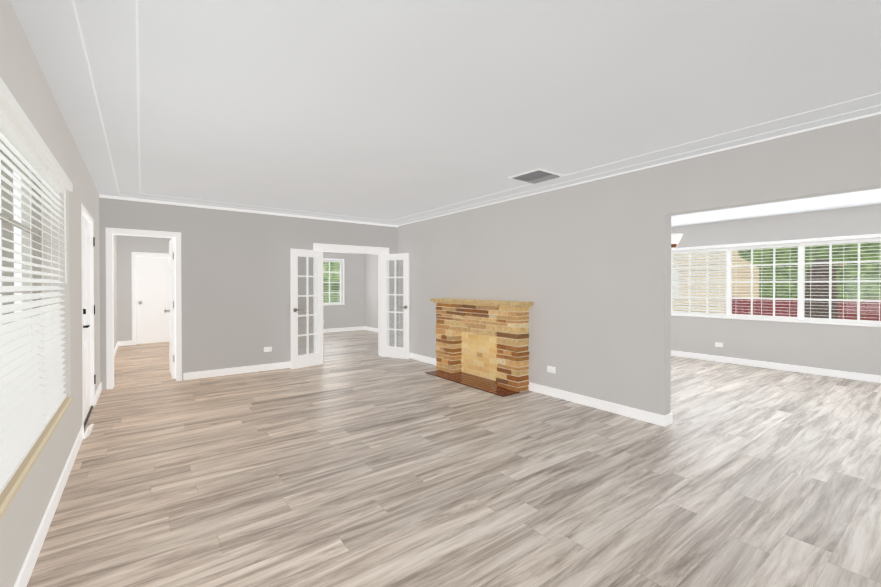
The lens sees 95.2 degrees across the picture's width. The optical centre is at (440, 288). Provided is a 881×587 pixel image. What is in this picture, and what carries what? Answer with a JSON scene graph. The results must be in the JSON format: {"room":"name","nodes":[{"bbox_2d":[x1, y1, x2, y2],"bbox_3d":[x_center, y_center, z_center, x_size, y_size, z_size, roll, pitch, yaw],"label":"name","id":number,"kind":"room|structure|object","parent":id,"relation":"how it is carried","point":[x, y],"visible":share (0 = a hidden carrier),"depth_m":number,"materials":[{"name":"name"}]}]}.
{"room":"living room","nodes":[
{"label":"living room","id":0,"kind":"room"},
{"bbox_2d":[0,0,117,586],"bbox_3d":[-3.361,0.058,3.592,0.250,2.500,14.000,0,1,-37],"label":"wall","id":1,"kind":"structure","parent":0,"point":[22,76],"depth_m":2.73,"materials":[{"name":"paint"}]},
{"bbox_2d":[0,77,72,494],"bbox_3d":[-1.682,0.019,1.401,0.206,1.590,3.880,0,1,-37],"label":"window","id":2,"kind":"structure","parent":1,"relation":"in","point":[33,396],"depth_m":2.10,"materials":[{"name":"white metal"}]},
{"bbox_2d":[0,397,72,519],"bbox_3d":[-1.695,0.826,1.379,0.261,0.024,3.846,0,1,-37],"label":"window sill","id":3,"kind":"structure","parent":1,"relation":"attached to","point":[12,492],"depth_m":1.88,"materials":[{"name":"beige wood"}]},
{"bbox_2d":[82,214,90,421],"bbox_3d":[-3.574,0.288,4.018,0.168,2.008,1.047,0,1,-37],"label":"front door","id":4,"kind":"structure","parent":1,"relation":"in","point":[86,320],"depth_m":4.07,"materials":[{"name":"white wood"}]},
{"bbox_2d":[81,203,95,428],"bbox_3d":[-3.623,0.270,3.959,0.265,2.070,1.100,0,1,-37],"label":"door frame","id":5,"kind":"structure","parent":1,"relation":"attached to","point":[86,215],"depth_m":4.43,"materials":[{"name":"white wood"}]},
{"bbox_2d":[95,382,101,404],"bbox_3d":[-4.101,1.248,4.815,0.013,0.100,0.822,0,1,-37],"label":"baseboard","id":6,"kind":"structure","parent":1,"relation":"attached to","point":[99,389],"depth_m":4.77,"materials":[{"name":"white wood"}]},
{"bbox_2d":[117,235,171,340],"bbox_3d":[-6.590,0.014,9.479,1.600,2.500,0.200,0,1,-37],"label":"wall","id":7,"kind":"structure","parent":0,"point":[127,246],"depth_m":9.03,"materials":[{"name":"paint"}]},
{"bbox_2d":[132,252,168,344],"bbox_3d":[-6.665,0.217,9.413,0.890,2.095,0.218,0,1,-37],"label":"door frame","id":8,"kind":"structure","parent":7,"relation":"attached to","point":[134,255],"depth_m":9.09,"materials":[{"name":"white wood"}]},
{"bbox_2d":[136,256,168,343],"bbox_3d":[-6.636,0.254,9.384,0.739,1.998,0.180,0,1,-37],"label":"hall door","id":9,"kind":"structure","parent":7,"relation":"in","point":[152,289],"depth_m":9.32,"materials":[{"name":"white wood"}]},
{"bbox_2d":[99,197,397,389],"bbox_3d":[-0.887,0.026,7.822,8.770,2.500,0.150,0,1,-37],"label":"wall","id":10,"kind":"structure","parent":0,"point":[235,293],"depth_m":6.09,"materials":[{"name":"paint"}]},
{"bbox_2d":[106,228,181,388],"bbox_3d":[-4.027,0.252,5.485,0.816,2.083,0.186,0,1,-37],"label":"door frame","id":11,"kind":"structure","parent":10,"relation":"attached to","point":[110,232],"depth_m":5.30,"materials":[{"name":"white wood"}]},
{"bbox_2d":[164,238,175,378],"bbox_3d":[-3.999,0.279,5.990,0.180,1.998,0.697,0,1,-37],"label":"hall door","id":12,"kind":"structure","parent":10,"relation":"in","point":[172,349],"depth_m":5.73,"materials":[{"name":"white wood"}]},
{"bbox_2d":[184,361,290,379],"bbox_3d":[-2.894,1.238,6.235,1.845,0.100,0.013,0,1,-37],"label":"baseboard","id":13,"kind":"structure","parent":10,"relation":"attached to","point":[246,369],"depth_m":6.07,"materials":[{"name":"white wood"}]},
{"bbox_2d":[99,194,397,226],"bbox_3d":[-2.597,-1.196,6.434,4.380,0.036,0.020,0,1,-37],"label":"crown molding","id":14,"kind":"structure","parent":10,"relation":"attached to","point":[215,207],"depth_m":6.04,"materials":[{"name":"white wood"}]},
{"bbox_2d":[264,347,271,351],"bbox_3d":[-2.730,0.957,6.356,0.116,0.072,0.010,0,1,-37],"label":"electrical outlet","id":15,"kind":"object","parent":10,"relation":"attached to","point":[267,349],"visible":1,"depth_m":6.35,"materials":[{"name":"white plastic"}]},
{"bbox_2d":[290,249,322,368],"bbox_3d":[-2.172,0.317,6.592,0.581,1.913,0.235,0,1,-37],"label":"french door","id":16,"kind":"structure","parent":10,"relation":"in","point":[307,358],"depth_m":6.59,"materials":[{"name":"white wood"}]},
{"bbox_2d":[313,243,388,355],"bbox_3d":[-1.611,0.253,7.284,1.451,2.054,0.190,0,1,-37],"label":"door frame","id":17,"kind":"structure","parent":10,"relation":"attached to","point":[379,251],"depth_m":7.32,"materials":[{"name":"white wood"}]},
{"bbox_2d":[382,253,408,358],"bbox_3d":[-0.816,0.311,7.407,0.316,1.913,0.548,0,1,-37],"label":"french door","id":18,"kind":"structure","parent":10,"relation":"in","point":[395,351],"depth_m":7.38,"materials":[{"name":"white wood"}]},
{"bbox_2d":[323,252,364,328],"bbox_3d":[-4.014,0.002,11.085,4.450,2.500,0.200,0,1,-37],"label":"wall","id":19,"kind":"structure","parent":0,"point":[350,313],"depth_m":11.94,"materials":[{"name":"paint"}]},
{"bbox_2d":[323,260,341,303],"bbox_3d":[-3.205,-0.192,11.646,0.720,1.260,0.103,0,1,-37],"label":"room window","id":20,"kind":"structure","parent":19,"relation":"in","point":[329,282],"depth_m":11.68,"materials":[{"name":"white"}]},
{"bbox_2d":[323,258,344,304],"bbox_3d":[-3.179,-0.202,11.611,0.820,1.340,0.110,0,1,-37],"label":"window frame","id":21,"kind":"structure","parent":19,"relation":"attached to","point":[343,279],"depth_m":11.77,"materials":[{"name":"white wood"}]},
{"bbox_2d":[323,326,365,332],"bbox_3d":[-4.022,1.203,10.953,4.230,0.100,0.016,0,1,-37],"label":"baseboard","id":22,"kind":"structure","parent":19,"relation":"attached to","point":[350,328],"depth_m":11.82,"materials":[{"name":"white wood"}]},
{"bbox_2d":[365,254,377,328],"bbox_3d":[-0.947,0.006,10.557,0.160,2.500,4.310,0,1,-37],"label":"wall","id":23,"kind":"structure","parent":0,"point":[371,290],"depth_m":11.89,"materials":[{"name":"paint"}]},
{"bbox_2d":[366,327,377,331],"bbox_3d":[-1.016,1.206,10.514,0.013,0.100,4.310,0,1,-37],"label":"baseboard","id":24,"kind":"structure","parent":23,"relation":"attached to","point":[367,328],"depth_m":11.82,"materials":[{"name":"white wood"}]},
{"bbox_2d":[10,0,880,224],"bbox_3d":[0.157,-1.262,6.201,9.020,0.100,14.000,0,1,-37],"label":"ceiling","id":25,"kind":"structure","parent":0,"point":[383,110],"depth_m":2.39,"materials":[{"name":"paint"}]},
{"bbox_2d":[72,0,880,223],"bbox_3d":[0.007,-1.186,2.999,4.045,0.005,8.320,0,1,-37],"label":"batten","id":26,"kind":"object","parent":25,"relation":"attached to","point":[73,2],"visible":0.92,"depth_m":3.15,"materials":[{"name":"white paint"}]},
{"bbox_2d":[508,168,563,183],"bbox_3d":[1.014,-1.187,4.272,0.410,0.020,0.420,0,1,-37],"label":"ceiling vent","id":27,"kind":"object","parent":25,"relation":"in","point":[538,175],"visible":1,"depth_m":4.23,"materials":[{"name":"silver metal"}]},
{"bbox_2d":[27,330,880,586],"bbox_3d":[0.157,1.338,6.221,9.020,0.100,14.000,0,1,-37],"label":"floor","id":28,"kind":"structure","parent":0,"point":[354,459],"depth_m":2.71,"materials":[{"name":"brown wood"}]},
{"bbox_2d":[425,298,533,396],"bbox_3d":[0.419,0.726,5.688,0.501,1.133,1.870,0,1,-37],"label":"fireplace","id":29,"kind":"object","parent":28,"relation":"on","point":[482,345],"visible":1,"depth_m":5.61,"materials":[{"name":"beige brick"}]},
{"bbox_2d":[398,114,880,415],"bbox_3d":[1.810,0.052,4.350,0.130,2.500,8.640,0,1,-37],"label":"wall","id":30,"kind":"structure","parent":0,"point":[585,268],"depth_m":4.29,"materials":[{"name":"paint"}]},
{"bbox_2d":[409,353,436,364],"bbox_3d":[-0.364,1.231,7.158,0.013,0.100,1.555,0,1,-37],"label":"baseboard","id":31,"kind":"structure","parent":30,"relation":"attached to","point":[411,355],"depth_m":7.09,"materials":[{"name":"white wood"}]},
{"bbox_2d":[547,366,554,372],"bbox_3d":[1.342,0.978,4.869,0.010,0.072,0.116,0,1,-37],"label":"electrical outlet","id":32,"kind":"object","parent":30,"relation":"attached to","point":[550,369],"visible":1,"depth_m":4.87,"materials":[{"name":"white plastic"}]},
{"bbox_2d":[528,382,669,426],"bbox_3d":[1.623,1.251,4.489,0.013,0.100,1.698,0,1,-37],"label":"baseboard","id":33,"kind":"structure","parent":30,"relation":"attached to","point":[661,420],"depth_m":4.30,"materials":[{"name":"white wood"}]},
{"bbox_2d":[398,112,880,225],"bbox_3d":[1.755,-1.180,4.300,0.008,0.036,8.640,0,1,-37],"label":"crown molding","id":34,"kind":"structure","parent":30,"relation":"attached to","point":[873,114],"depth_m":3.59,"materials":[{"name":"white wood"}]},
{"bbox_2d":[671,204,880,375],"bbox_3d":[5.175,0.033,6.855,0.200,2.500,8.640,0,1,-37],"label":"wall","id":35,"kind":"structure","parent":0,"point":[851,348],"depth_m":6.33,"materials":[{"name":"paint"}]},
{"bbox_2d":[715,342,722,346],"bbox_3d":[4.893,0.982,7.064,0.010,0.072,0.116,0,1,-37],"label":"outlet","id":36,"kind":"object","parent":35,"relation":"attached to","point":[718,344],"visible":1,"depth_m":7.07,"materials":[{"name":"white plastic"}]},
{"bbox_2d":[671,238,880,323],"bbox_3d":[5.309,-0.115,6.630,0.113,1.200,6.720,0,1,-37],"label":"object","id":37,"kind":"structure","parent":35,"relation":"in","point":[801,281],"depth_m":6.60,"materials":[{"name":"white plastic"}]},
{"bbox_2d":[671,234,880,326],"bbox_3d":[5.270,-0.125,6.601,0.110,1.280,6.780,0,1,-37],"label":"window frame","id":38,"kind":"structure","parent":35,"relation":"attached to","point":[795,241],"depth_m":6.33,"materials":[{"name":"white"}]},
{"bbox_2d":[671,350,880,382],"bbox_3d":[5.088,1.233,6.799,0.016,0.100,8.640,0,1,-37],"label":"baseboard","id":39,"kind":"structure","parent":35,"relation":"attached to","point":[802,369],"depth_m":6.33,"materials":[{"name":"white wood"}]},
{"bbox_2d":[671,188,880,226],"bbox_3d":[3.478,-1.187,5.583,4.030,0.040,8.640,0,1,-37],"label":"ceiling","id":40,"kind":"structure","parent":0,"point":[852,199],"depth_m":5.85,"materials":[{"name":"paint"}]},
{"bbox_2d":[671,234,682,247],"bbox_3d":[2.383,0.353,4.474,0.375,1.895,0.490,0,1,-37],"label":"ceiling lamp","id":41,"kind":"object","parent":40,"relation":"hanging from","point":[675,239],"visible":0.21,"depth_m":4.35,"materials":[{"name":"white metal"}]},
{"label":"outside","id":42,"kind":"structure","parent":0,"visible":0},
{"bbox_2d":[136,295,794,341],"bbox_3d":[5.046,1.216,33.547,76.000,0.059,76.000,0,1,-37],"label":"ground","id":43,"kind":"structure","parent":42,"point":[335,300],"depth_m":36.96,"materials":[{"name":"green plant"}]},
{"bbox_2d":[673,250,759,314],"bbox_3d":[8.576,-0.739,16.650,5.300,4.100,7.100,0,1,-37],"label":"house","id":44,"kind":"structure","parent":43,"relation":"on","point":[742,274],"depth_m":13.52,"materials":[{"name":"beige"}]},
{"bbox_2d":[759,264,845,303],"bbox_3d":[23.564,-0.751,29.524,4.427,3.933,13.983,0,1,-37],"label":"hedge","id":45,"kind":"object","parent":43,"relation":"on","point":[781,289],"depth_m":27.30,"materials":[{"name":"green plant"}]},
{"bbox_2d":[725,297,880,320],"bbox_3d":[11.180,0.810,8.617,0.070,1.120,8.685,0,1,-37],"label":"fence","id":46,"kind":"object","parent":43,"relation":"on","point":[757,307],"depth_m":10.87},
{"bbox_2d":[738,241,880,318],"bbox_3d":[9.556,-1.943,9.215,6.030,6.618,5.558,0,1,-37],"label":"tree","id":47,"kind":"object","parent":43,"relation":"on","point":[816,309],"depth_m":9.46,"materials":[{"name":"green plant"}]},
{"bbox_2d":[836,257,880,319],"bbox_3d":[14.184,0.186,9.881,2.515,2.349,7.260,0,1,-37],"label":"hedge","id":48,"kind":"object","parent":43,"relation":"on","point":[855,289],"depth_m":11.60,"materials":[{"name":"green plant"}]},
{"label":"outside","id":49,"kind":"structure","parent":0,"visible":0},
{"bbox_2d":[0,159,880,321],"bbox_3d":[8.655,-10.884,36.145,63.400,24.100,76.000,0,1,-37],"label":"sky","id":50,"kind":"structure","parent":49,"point":[18,239],"depth_m":12.14,"materials":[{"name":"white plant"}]}
]}

